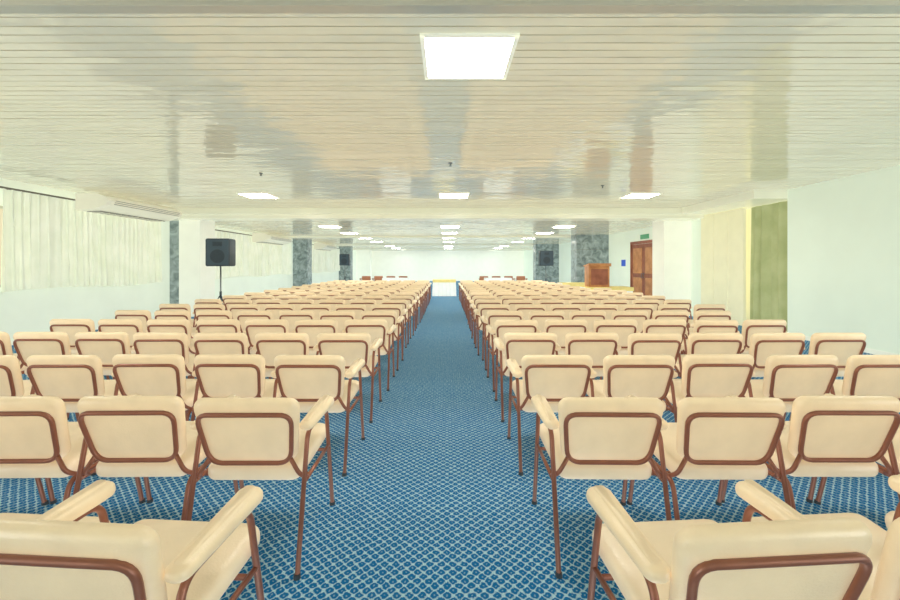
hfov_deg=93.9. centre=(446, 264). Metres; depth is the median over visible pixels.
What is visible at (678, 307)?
chair
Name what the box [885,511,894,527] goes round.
chair
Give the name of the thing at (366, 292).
chair
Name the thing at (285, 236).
ceiling beam
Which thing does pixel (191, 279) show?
column
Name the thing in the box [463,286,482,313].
chair
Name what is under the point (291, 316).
chair
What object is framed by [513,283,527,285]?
chair
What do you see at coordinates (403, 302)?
chair
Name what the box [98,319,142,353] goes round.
chair
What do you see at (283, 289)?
chair
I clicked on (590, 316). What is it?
chair
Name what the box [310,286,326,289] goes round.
chair
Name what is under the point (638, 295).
chair
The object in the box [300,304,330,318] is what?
chair
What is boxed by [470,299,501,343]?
chair
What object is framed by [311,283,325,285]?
chair
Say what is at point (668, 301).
chair
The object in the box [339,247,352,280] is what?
column
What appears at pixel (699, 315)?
chair
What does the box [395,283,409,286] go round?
chair
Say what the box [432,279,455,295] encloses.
draped table
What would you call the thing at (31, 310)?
wall
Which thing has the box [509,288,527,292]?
chair
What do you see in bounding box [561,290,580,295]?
chair
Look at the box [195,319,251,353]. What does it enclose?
chair
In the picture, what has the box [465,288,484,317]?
chair
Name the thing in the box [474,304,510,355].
chair
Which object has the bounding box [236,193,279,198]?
ceiling light panel
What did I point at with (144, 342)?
chair
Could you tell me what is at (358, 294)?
chair
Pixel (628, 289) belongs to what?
platform
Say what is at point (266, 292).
chair
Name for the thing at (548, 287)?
chair
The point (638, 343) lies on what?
chair
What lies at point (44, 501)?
chair
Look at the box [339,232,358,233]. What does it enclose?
ceiling light panel
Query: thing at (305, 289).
chair
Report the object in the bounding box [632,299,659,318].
chair
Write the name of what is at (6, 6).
ceiling beam
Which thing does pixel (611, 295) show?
chair
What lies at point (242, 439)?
chair
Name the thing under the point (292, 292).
chair
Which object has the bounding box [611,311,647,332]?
chair
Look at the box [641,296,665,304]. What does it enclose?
chair
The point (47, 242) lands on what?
window curtain
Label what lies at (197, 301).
chair
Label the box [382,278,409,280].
head table
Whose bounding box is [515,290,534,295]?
chair
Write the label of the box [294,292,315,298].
chair
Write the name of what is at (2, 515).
chair
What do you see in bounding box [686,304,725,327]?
chair
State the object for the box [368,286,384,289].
chair
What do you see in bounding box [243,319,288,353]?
chair
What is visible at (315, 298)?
chair
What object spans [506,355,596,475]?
chair
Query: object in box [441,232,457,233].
ceiling light panel
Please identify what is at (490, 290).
chair
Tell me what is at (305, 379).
chair
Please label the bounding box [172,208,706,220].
ceiling beam
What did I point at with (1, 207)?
window
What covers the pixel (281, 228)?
ceiling
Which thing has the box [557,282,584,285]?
side table
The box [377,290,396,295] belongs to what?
chair
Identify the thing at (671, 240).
column
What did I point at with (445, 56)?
ceiling light panel
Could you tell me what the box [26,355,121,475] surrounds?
chair
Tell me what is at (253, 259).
window curtain
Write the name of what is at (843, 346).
chair
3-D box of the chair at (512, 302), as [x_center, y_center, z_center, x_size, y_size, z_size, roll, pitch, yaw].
[1.367,1.044,7.962,0.597,0.817,0.634,0,0,1]
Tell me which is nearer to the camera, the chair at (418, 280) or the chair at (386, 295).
the chair at (386, 295)
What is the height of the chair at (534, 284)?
0.817 m
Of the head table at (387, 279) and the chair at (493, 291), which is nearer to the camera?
the chair at (493, 291)
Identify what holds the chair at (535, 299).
on the floor
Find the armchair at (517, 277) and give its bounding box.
[516,276,526,279]
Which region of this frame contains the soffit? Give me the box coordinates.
[682,190,786,213]
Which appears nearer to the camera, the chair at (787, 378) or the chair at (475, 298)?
the chair at (787, 378)
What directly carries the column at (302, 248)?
on the floor
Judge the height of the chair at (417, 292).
0.817 m
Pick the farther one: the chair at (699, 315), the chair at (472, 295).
the chair at (472, 295)
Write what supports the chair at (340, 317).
on the floor
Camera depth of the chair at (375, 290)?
11.57 m
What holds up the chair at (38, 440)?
on the floor
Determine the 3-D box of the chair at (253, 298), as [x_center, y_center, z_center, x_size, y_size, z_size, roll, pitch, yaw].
[-3.878,1.044,8.999,0.597,0.817,0.634,0,0,-1]
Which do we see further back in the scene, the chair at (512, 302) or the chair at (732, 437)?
the chair at (512, 302)
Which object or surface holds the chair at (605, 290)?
on the floor
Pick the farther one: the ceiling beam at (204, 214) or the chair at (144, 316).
the ceiling beam at (204, 214)
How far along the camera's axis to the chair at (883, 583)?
1.13 m
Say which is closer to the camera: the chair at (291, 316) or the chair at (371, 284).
the chair at (291, 316)
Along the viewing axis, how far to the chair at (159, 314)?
5.86 m
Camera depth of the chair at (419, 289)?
11.54 m
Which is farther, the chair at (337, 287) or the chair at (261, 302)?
the chair at (337, 287)
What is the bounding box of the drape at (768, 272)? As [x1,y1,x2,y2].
[750,201,786,330]
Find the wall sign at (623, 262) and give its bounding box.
[621,260,625,265]
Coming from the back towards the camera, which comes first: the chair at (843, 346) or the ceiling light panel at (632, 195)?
the ceiling light panel at (632, 195)
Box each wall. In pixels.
[0,178,355,340]
[372,251,523,280]
[524,165,899,353]
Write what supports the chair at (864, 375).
on the floor
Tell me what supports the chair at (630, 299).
on the floor
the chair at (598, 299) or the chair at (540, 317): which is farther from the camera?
the chair at (598, 299)
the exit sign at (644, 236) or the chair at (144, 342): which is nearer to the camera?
the chair at (144, 342)
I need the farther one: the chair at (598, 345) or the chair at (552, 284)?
the chair at (552, 284)
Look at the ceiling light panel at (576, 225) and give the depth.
14.12 m
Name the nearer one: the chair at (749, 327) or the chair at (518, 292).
the chair at (749, 327)
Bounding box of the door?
[630,240,651,295]
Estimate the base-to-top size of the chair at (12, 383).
0.817 m
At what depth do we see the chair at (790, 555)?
1.03 m
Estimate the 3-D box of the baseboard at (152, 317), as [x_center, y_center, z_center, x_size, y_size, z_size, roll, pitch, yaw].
[-7.853,1.410,17.000,0.015,0.080,42.000,0,0,0]
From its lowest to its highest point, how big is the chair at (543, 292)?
0.817 m
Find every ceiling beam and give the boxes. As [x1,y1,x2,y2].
[0,0,899,13]
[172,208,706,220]
[285,236,570,237]
[331,244,532,245]
[353,249,531,249]
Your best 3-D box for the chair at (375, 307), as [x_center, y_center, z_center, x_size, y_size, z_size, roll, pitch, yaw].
[-0.984,1.044,7.035,0.624,0.817,0.634,0,0,-1]
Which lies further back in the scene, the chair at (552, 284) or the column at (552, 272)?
the column at (552, 272)
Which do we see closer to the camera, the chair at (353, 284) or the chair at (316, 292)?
the chair at (316, 292)
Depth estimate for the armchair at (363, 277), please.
23.87 m
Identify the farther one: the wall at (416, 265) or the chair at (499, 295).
the wall at (416, 265)
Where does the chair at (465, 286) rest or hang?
on the floor
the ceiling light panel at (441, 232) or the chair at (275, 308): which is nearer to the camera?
the chair at (275, 308)
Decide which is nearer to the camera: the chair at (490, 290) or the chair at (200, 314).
the chair at (200, 314)
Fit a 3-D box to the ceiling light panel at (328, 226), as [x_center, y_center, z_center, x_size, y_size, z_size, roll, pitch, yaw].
[-3.950,-1.294,14.200,0.660,0.024,0.660,0,0,0]
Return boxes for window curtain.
[0,186,161,291]
[215,229,292,278]
[312,244,339,272]
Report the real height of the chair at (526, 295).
0.817 m
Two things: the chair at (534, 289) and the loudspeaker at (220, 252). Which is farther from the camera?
the chair at (534, 289)
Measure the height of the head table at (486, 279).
0.760 m
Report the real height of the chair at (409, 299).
0.817 m
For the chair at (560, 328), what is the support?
on the floor
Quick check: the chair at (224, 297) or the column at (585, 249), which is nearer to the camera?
the chair at (224, 297)
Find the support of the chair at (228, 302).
on the floor
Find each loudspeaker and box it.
[205,238,235,303]
[339,254,349,279]
[538,251,552,280]
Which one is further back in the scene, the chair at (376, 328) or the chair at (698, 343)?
the chair at (376, 328)
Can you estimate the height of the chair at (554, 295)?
0.817 m
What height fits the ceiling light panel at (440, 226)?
0.024 m
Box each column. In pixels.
[170,220,214,316]
[293,239,311,285]
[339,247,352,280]
[356,250,371,280]
[533,244,558,282]
[571,235,608,281]
[652,221,690,315]
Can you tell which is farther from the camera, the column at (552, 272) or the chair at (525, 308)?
the column at (552, 272)
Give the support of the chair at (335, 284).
on the floor
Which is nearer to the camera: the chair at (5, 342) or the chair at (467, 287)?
the chair at (5, 342)
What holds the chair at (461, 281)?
on the floor
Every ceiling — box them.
[0,14,899,207]
[215,221,652,250]
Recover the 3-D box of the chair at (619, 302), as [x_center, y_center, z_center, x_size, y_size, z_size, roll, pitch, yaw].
[3.106,1.044,7.966,0.597,0.817,0.634,0,0,1]
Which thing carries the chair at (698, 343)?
on the floor
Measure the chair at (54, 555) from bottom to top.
0.817 m
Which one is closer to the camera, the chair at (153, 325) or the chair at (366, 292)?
the chair at (153, 325)
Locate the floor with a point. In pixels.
(433, 503)
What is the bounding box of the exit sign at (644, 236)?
[640,234,648,238]
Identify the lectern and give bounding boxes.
[584,263,610,286]
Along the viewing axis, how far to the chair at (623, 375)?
2.96 m
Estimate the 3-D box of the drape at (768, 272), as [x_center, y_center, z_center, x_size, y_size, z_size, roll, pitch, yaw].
[7.073,0.045,9.204,0.245,2.750,1.036,0,0,0]
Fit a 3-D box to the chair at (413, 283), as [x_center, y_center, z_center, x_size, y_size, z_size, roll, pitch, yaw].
[-0.962,1.044,14.667,0.624,0.817,0.634,0,0,-1]
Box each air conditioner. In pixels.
[75,193,181,221]
[250,233,291,244]
[314,243,336,250]
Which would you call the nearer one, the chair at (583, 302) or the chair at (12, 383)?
the chair at (12, 383)
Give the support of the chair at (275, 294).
on the floor
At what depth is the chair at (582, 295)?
9.64 m
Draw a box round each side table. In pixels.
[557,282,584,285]
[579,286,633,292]
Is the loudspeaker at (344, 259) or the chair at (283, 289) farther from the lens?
the loudspeaker at (344, 259)
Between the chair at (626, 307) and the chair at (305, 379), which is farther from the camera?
the chair at (626, 307)
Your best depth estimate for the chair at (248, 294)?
9.68 m
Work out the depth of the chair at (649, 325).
4.88 m
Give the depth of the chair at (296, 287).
12.58 m
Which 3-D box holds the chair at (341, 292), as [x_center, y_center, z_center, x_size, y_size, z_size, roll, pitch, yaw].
[-2.693,1.044,10.861,0.597,0.817,0.634,0,0,1]
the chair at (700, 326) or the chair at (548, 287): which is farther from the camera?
the chair at (548, 287)
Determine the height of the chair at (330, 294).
0.817 m
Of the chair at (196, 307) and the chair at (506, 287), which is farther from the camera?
the chair at (506, 287)
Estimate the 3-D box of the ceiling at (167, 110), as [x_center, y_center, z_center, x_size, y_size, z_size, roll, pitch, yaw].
[-0.265,-1.553,3.650,15.590,0.053,15.300,0,0,0]
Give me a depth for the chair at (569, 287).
12.47 m
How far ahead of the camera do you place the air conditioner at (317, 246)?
24.20 m
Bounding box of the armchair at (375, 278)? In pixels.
[372,276,382,280]
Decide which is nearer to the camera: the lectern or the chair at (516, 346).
the chair at (516, 346)
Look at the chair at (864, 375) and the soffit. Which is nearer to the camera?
the chair at (864, 375)
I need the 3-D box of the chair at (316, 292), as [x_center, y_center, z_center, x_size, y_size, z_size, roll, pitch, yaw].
[-3.275,1.044,10.871,0.597,0.817,0.634,0,0,0]
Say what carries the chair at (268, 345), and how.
on the floor
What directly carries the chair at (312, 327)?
on the floor
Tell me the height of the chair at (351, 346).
0.817 m
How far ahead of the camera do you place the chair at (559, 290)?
11.54 m
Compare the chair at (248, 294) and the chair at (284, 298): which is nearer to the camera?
the chair at (284, 298)
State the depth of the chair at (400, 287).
12.51 m
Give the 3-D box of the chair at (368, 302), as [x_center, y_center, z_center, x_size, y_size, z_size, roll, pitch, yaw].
[-1.579,1.044,7.987,0.597,0.817,0.634,0,0,-1]
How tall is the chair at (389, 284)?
0.817 m
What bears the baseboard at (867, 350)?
attached to the wall at (843, 234)
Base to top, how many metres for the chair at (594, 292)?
0.817 m
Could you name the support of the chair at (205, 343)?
on the floor
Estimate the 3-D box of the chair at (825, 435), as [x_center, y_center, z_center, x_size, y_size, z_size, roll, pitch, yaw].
[1.964,1.044,2.274,0.597,0.817,0.634,0,0,0]
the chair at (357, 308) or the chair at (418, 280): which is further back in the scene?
the chair at (418, 280)
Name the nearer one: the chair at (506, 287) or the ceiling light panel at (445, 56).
the ceiling light panel at (445, 56)
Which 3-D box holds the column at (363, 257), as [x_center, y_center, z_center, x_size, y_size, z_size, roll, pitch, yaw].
[-7.260,0.075,36.750,1.200,2.750,0.900,0,0,0]
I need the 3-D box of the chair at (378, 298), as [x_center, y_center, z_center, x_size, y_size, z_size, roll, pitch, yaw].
[-1.552,1.044,8.959,0.597,0.817,0.634,0,0,1]
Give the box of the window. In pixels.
[0,206,2,286]
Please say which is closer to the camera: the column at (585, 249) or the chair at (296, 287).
the chair at (296, 287)
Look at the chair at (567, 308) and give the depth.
6.78 m
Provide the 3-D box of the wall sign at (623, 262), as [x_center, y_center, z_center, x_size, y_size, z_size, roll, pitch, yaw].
[6.920,-0.075,16.475,0.019,0.250,0.350,0,0,0]
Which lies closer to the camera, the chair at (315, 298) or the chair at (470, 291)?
the chair at (315, 298)
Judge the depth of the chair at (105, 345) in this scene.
3.98 m
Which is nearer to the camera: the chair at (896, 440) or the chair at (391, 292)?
the chair at (896, 440)
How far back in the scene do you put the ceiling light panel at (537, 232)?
16.81 m
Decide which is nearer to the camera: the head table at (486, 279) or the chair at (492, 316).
the chair at (492, 316)
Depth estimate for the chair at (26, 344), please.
3.98 m
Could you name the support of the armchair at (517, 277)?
on the floor
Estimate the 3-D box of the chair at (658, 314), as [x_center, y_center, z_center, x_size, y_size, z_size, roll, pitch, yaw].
[3.141,1.044,6.086,0.597,0.817,0.634,0,0,1]
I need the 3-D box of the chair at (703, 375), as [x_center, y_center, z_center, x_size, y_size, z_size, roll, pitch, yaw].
[1.951,1.044,3.227,0.597,0.817,0.634,0,0,-1]
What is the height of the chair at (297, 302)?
0.817 m
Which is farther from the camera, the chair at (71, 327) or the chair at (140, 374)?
the chair at (71, 327)
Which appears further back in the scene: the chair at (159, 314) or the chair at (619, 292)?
the chair at (619, 292)
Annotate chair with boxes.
[0,332,26,371]
[0,355,78,421]
[0,394,145,504]
[0,480,264,599]
[0,513,109,522]
[13,332,109,379]
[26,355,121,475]
[35,478,48,505]
[49,319,94,353]
[67,332,130,419]
[73,394,238,520]
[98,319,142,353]
[111,354,202,420]
[115,310,151,331]
[132,332,194,416]
[146,319,195,378]
[154,310,195,337]
[159,304,196,326]
[186,395,334,580]
[187,333,270,411]
[191,354,281,420]
[192,304,224,326]
[194,299,221,303]
[195,310,249,349]
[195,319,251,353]
[222,295,246,305]
[224,299,251,310]
[229,304,259,318]
[237,310,272,332]
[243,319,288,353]
[244,292,265,298]
[250,295,274,303]
[252,333,308,378]
[255,299,282,309]
[264,290,283,294]
[264,304,294,318]
[269,292,290,298]
[270,355,364,476]
[277,295,301,303]
[278,288,295,291]
[279,310,314,332]
[286,290,305,294]
[287,299,313,309]
[291,286,307,289]
[292,319,337,354]
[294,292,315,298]
[299,288,316,291]
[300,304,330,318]
[305,295,328,303]
[308,290,327,294]
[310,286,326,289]
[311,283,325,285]
[313,333,382,422]
[318,299,344,310]
[319,292,340,298]
[319,311,355,332]
[320,288,337,291]
[328,283,341,285]
[330,286,345,289]
[331,290,350,295]
[333,296,356,303]
[335,304,365,318]
[341,288,358,291]
[341,319,395,390]
[344,292,365,298]
[345,283,358,285]
[349,286,365,289]
[349,299,375,310]
[354,290,373,294]
[360,311,403,370]
[361,283,375,285]
[361,295,384,303]
[362,288,379,292]
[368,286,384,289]
[369,293,390,298]
[371,304,407,354]
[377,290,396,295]
[378,283,392,285]
[380,299,411,343]
[383,288,400,292]
[388,286,403,289]
[389,296,416,335]
[394,293,418,327]
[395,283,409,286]
[400,290,422,322]
[404,288,424,317]
[407,286,426,313]
[410,285,427,307]
[412,283,427,305]
[415,282,429,304]
[418,280,431,298]
[459,281,472,301]
[461,283,476,306]
[462,285,479,309]
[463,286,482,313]
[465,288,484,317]
[466,290,488,319]
[467,293,491,328]
[469,296,496,330]
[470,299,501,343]
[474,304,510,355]
[480,311,524,370]
[485,286,501,289]
[486,320,540,391]
[488,288,506,292]
[492,290,511,295]
[493,333,560,421]
[495,293,516,298]
[501,296,524,303]
[505,286,520,289]
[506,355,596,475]
[507,299,533,310]
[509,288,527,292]
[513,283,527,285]
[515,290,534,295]
[515,304,545,319]
[520,292,541,298]
[524,286,540,289]
[529,296,552,303]
[529,311,565,332]
[530,283,544,285]
[530,288,548,291]
[531,394,671,578]
[538,290,557,295]
[538,299,564,310]
[543,286,559,289]
[544,320,589,354]
[546,293,567,298]
[547,283,561,285]
[550,304,581,319]
[551,288,569,292]
[555,332,620,379]
[557,296,580,303]
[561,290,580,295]
[563,286,579,289]
[569,299,595,309]
[569,310,606,331]
[571,292,592,298]
[573,288,590,292]
[584,290,603,295]
[585,296,608,303]
[585,355,677,422]
[586,304,617,319]
[586,480,872,599]
[592,319,639,379]
[593,288,611,292]
[596,293,617,298]
[601,299,627,310]
[607,290,626,295]
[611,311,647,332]
[613,296,636,303]
[621,293,642,298]
[622,304,652,318]
[627,395,791,519]
[628,333,683,378]
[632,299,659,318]
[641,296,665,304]
[643,319,687,354]
[652,310,690,338]
[658,304,690,327]
[663,354,754,406]
[664,299,691,319]
[674,333,743,373]
[681,320,739,351]
[685,311,730,338]
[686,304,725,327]
[722,393,899,509]
[740,319,786,353]
[744,355,838,419]
[749,333,804,376]
[751,474,899,599]
[789,355,899,420]
[802,333,865,376]
[814,425,899,504]
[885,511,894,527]
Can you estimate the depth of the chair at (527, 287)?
12.48 m
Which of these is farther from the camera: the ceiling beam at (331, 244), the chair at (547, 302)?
the ceiling beam at (331, 244)
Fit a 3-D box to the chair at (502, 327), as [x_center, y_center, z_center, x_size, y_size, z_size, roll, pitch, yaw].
[0.799,1.044,5.106,0.624,0.817,0.634,0,0,-1]
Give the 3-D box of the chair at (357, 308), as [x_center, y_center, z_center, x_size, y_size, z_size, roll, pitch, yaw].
[-1.578,1.044,7.020,0.597,0.817,0.634,0,0,-1]
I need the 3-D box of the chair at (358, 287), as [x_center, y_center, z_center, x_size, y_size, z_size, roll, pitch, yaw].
[-2.692,1.044,12.792,0.597,0.817,0.634,0,0,1]
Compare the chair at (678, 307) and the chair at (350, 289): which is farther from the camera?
the chair at (350, 289)
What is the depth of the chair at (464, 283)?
14.42 m
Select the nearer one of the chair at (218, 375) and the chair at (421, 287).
the chair at (218, 375)
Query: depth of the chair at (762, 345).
3.92 m
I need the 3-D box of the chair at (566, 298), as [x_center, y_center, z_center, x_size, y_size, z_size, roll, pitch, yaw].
[2.549,1.044,8.945,0.597,0.817,0.634,0,0,1]
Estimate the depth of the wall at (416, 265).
38.00 m
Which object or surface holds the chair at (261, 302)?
on the floor
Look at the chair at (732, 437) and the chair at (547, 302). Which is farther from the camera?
the chair at (547, 302)
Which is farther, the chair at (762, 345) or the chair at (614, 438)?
the chair at (762, 345)
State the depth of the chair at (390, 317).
5.82 m
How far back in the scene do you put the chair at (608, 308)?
6.76 m
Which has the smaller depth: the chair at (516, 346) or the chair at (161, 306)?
the chair at (516, 346)
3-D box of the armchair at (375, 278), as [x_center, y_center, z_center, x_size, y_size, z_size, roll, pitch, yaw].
[-3.900,1.044,23.700,0.624,0.817,0.634,0,0,0]
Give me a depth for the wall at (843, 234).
7.75 m
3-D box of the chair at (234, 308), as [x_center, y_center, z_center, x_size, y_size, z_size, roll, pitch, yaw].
[-3.313,1.044,7.078,0.597,0.817,0.634,0,0,1]
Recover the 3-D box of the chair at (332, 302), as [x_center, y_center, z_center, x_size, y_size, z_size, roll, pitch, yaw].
[-2.154,1.044,8.011,0.597,0.817,0.634,0,0,0]
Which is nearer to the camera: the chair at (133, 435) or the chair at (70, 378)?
the chair at (133, 435)
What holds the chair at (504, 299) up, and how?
on the floor
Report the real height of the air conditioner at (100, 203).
0.374 m
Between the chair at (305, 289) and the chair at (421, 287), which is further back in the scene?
the chair at (421, 287)
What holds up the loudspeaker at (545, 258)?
on the floor
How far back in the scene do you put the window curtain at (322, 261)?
26.70 m
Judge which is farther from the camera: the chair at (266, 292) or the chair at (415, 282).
the chair at (415, 282)
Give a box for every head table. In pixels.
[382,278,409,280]
[484,278,511,280]
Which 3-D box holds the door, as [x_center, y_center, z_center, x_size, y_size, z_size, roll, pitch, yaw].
[6.876,0.300,14.700,0.100,2.300,2.100,0,0,0]
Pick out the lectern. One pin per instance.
(596, 274)
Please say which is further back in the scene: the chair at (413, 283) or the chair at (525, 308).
the chair at (413, 283)
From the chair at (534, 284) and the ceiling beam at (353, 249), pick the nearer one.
the chair at (534, 284)
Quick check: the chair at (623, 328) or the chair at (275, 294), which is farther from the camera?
the chair at (275, 294)
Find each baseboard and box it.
[11,316,154,344]
[787,332,899,354]
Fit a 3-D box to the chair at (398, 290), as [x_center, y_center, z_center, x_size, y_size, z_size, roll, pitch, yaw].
[-1.540,1.044,11.812,0.597,0.817,0.634,0,0,0]
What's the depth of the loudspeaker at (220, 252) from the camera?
9.33 m
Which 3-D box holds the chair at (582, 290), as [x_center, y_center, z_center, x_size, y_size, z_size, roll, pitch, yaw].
[3.720,1.044,11.778,0.597,0.817,0.634,0,0,0]
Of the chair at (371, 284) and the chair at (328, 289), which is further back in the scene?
the chair at (371, 284)
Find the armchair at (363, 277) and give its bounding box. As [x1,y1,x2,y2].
[360,276,370,280]
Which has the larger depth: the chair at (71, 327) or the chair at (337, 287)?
the chair at (337, 287)
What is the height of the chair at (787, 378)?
0.817 m
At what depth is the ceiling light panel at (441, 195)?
9.19 m
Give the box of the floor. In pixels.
[0,281,899,599]
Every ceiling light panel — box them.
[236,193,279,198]
[319,225,341,227]
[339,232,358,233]
[420,33,519,79]
[439,193,469,198]
[440,226,459,227]
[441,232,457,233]
[535,232,554,233]
[552,225,576,227]
[619,193,662,198]
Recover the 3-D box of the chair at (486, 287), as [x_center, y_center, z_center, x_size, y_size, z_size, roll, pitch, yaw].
[1.400,1.044,12.741,0.597,0.817,0.634,0,0,-1]
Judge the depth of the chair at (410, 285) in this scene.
13.52 m
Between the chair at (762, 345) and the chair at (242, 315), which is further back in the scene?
the chair at (242, 315)
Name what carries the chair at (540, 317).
on the floor
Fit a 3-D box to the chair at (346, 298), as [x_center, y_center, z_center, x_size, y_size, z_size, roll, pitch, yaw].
[-2.136,1.044,8.944,0.597,0.817,0.634,0,0,-1]

